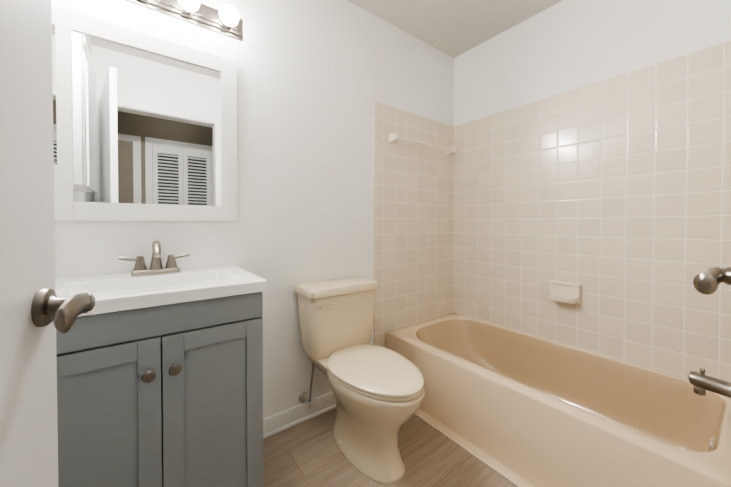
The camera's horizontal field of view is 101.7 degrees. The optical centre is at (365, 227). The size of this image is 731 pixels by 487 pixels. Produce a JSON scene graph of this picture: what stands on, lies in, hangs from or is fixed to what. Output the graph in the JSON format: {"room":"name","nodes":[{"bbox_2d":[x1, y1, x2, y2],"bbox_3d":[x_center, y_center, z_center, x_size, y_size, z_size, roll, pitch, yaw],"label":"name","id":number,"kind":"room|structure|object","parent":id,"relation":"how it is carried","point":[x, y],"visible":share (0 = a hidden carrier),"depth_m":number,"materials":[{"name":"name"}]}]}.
{"room":"bathroom","nodes":[
{"label":"bathroom","id":0,"kind":"room"},
{"bbox_2d":[55,0,453,418],"bbox_3d":[-0.244,-0.158,1.794,2.560,2.460,0.100,-1,1,-37],"label":"wall","id":1,"kind":"structure","parent":0,"point":[316,79],"depth_m":1.61,"materials":[{"name":"white paint"}]},
{"bbox_2d":[54,6,237,220],"bbox_3d":[-0.873,-0.410,1.239,0.635,0.760,0.022,-1,1,-37],"label":"framed mirror","id":2,"kind":"object","parent":1,"relation":"attached to","point":[146,127],"visible":0.88,"depth_m":1.20,"materials":[{"name":"white mirror"}]},
{"bbox_2d":[125,0,242,40],"bbox_3d":[-0.809,-0.953,1.204,0.630,0.107,0.143,-1,1,-37],"label":"sconce","id":3,"kind":"object","parent":1,"relation":"attached to","point":[226,20],"visible":1,"depth_m":1.30,"materials":[{"name":"silver metal"}]},
{"bbox_2d":[263,392,335,438],"bbox_3d":[-0.286,1.028,1.701,0.864,0.092,0.023,-1,1,-37],"label":"baseboard","id":4,"kind":"structure","parent":1,"relation":"attached to","point":[285,419],"depth_m":1.61,"materials":[{"name":"white wood"}]},
{"bbox_2d":[373,101,453,347],"bbox_3d":[0.391,0.119,2.206,0.839,1.896,0.008,-1,1,-37],"label":"tiled wall","id":5,"kind":"structure","parent":1,"relation":"attached to","point":[413,243],"depth_m":2.15,"materials":[{"name":"beige tile"}]},
{"bbox_2d":[389,133,455,154],"bbox_3d":[0.443,-0.613,2.188,0.664,0.060,0.066,-1,1,-37],"label":"towel rail","id":6,"kind":"object","parent":5,"relation":"attached to","point":[394,137],"visible":1,"depth_m":2.12,"materials":[{"name":"beige"}]},
{"bbox_2d":[263,408,517,486],"bbox_3d":[0.156,1.143,0.280,3.760,0.100,3.030,-1,1,-37],"label":"floor","id":7,"kind":"structure","parent":0,"point":[307,453],"depth_m":1.37,"materials":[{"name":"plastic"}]},
{"bbox_2d":[55,240,266,486],"bbox_3d":[-0.740,0.567,1.065,0.626,1.032,0.480,-1,1,-37],"label":"bathroom vanity","id":8,"kind":"object","parent":7,"relation":"on","point":[159,375],"visible":0.94,"depth_m":0.92,"materials":[{"name":"grey wood"}]},
{"bbox_2d":[295,276,424,483],"bbox_3d":[-0.010,0.691,1.469,0.438,0.773,0.716,-1,1,-37],"label":"toilet","id":9,"kind":"object","parent":7,"relation":"on","point":[378,391],"visible":1,"depth_m":1.40,"materials":[{"name":"beige ceramic"}]},
{"bbox_2d":[386,313,730,486],"bbox_3d":[0.879,0.890,1.638,0.746,0.370,1.498,-1,1,-37],"label":"bathtub","id":10,"kind":"object","parent":7,"relation":"on","point":[537,411],"visible":0.98,"depth_m":1.41,"materials":[{"name":"beige ceramic"}]},
{"bbox_2d":[414,408,536,486],"bbox_3d":[0.556,1.075,1.397,0.061,0.006,1.498,-1,1,-37],"label":"trim","id":11,"kind":"structure","parent":10,"relation":"attached to","point":[512,476],"depth_m":1.42,"materials":[{"name":"beige"}]},
{"bbox_2d":[348,0,561,57],"bbox_3d":[0.156,-1.416,0.244,3.760,0.100,3.030,-1,1,-37],"label":"ceiling","id":12,"kind":"structure","parent":0,"point":[454,28],"depth_m":1.96,"materials":[{"name":"grey paint"}]},
{"bbox_2d":[454,0,730,125],"bbox_3d":[1.280,-0.158,1.812,0.100,2.460,1.700,-1,1,-37],"label":"wall","id":13,"kind":"structure","parent":0,"point":[562,46],"depth_m":1.76,"materials":[{"name":"white paint"}]},
{"bbox_2d":[453,40,730,381],"bbox_3d":[1.181,0.124,1.859,0.008,1.896,1.512,-1,1,-37],"label":"tiled wall","id":14,"kind":"structure","parent":13,"relation":"attached to","point":[611,196],"depth_m":1.62,"materials":[{"name":"beige tile"}]},
{"bbox_2d":[547,280,580,303],"bbox_3d":[1.181,0.388,1.783,0.085,0.114,0.160,-1,1,-37],"label":"soap dish","id":15,"kind":"object","parent":14,"relation":"attached to","point":[565,292],"visible":1,"depth_m":1.78,"materials":[{"name":"beige ceramic"}]},
{"bbox_3d":[1.322,-0.146,0.968,0.847,2.460,0.060,-1,1,-37],"label":"wall","id":16,"kind":"structure","parent":0,"visible":0},
{"bbox_3d":[1.298,0.136,0.997,0.839,1.896,0.008,-1,1,-37],"label":"tiled wall","id":17,"kind":"structure","parent":16,"relation":"attached to","visible":0},
{"bbox_2d":[688,368,730,397],"bbox_3d":[1.287,0.577,1.089,0.060,0.100,0.141,-1,1,-37],"label":"tub spout","id":18,"kind":"object","parent":17,"relation":"attached to","point":[702,381],"visible":1,"depth_m":1.10,"materials":[{"name":"silver metal"}]},
{"bbox_2d":[693,267,730,294],"bbox_3d":[1.274,0.173,1.062,0.216,0.170,0.123,-1,1,-37],"label":"shower valve","id":19,"kind":"object","parent":17,"relation":"attached to","point":[708,281],"visible":1,"depth_m":1.04,"materials":[{"name":"silver metal"}]},
{"bbox_3d":[-0.723,-0.138,0.384,0.100,2.460,1.580,-1,1,-37],"label":"wall","id":20,"kind":"structure","parent":0,"visible":0},
{"bbox_2d":[51,0,56,164],"bbox_3d":[-0.816,-0.512,0.671,0.099,0.664,0.404,-1,1,-37],"label":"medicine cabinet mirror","id":21,"kind":"object","parent":20,"relation":"attached to","point":[54,83],"visible":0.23,"depth_m":0.84,"materials":[{"name":"white mirror"}]},
{"bbox_3d":[0.195,0.047,0.010,0.913,2.100,0.153,-1,1,-37],"label":"door frame","id":22,"kind":"structure","parent":0,"visible":0},
{"bbox_2d":[0,0,94,486],"bbox_3d":[-0.322,0.074,0.160,0.200,2.018,0.767,-1,1,-37],"label":"bathroom door","id":23,"kind":"structure","parent":22,"relation":"attached to","point":[36,312],"depth_m":0.41,"materials":[{"name":"painted wood"},{"name":"nickel"}]}
]}

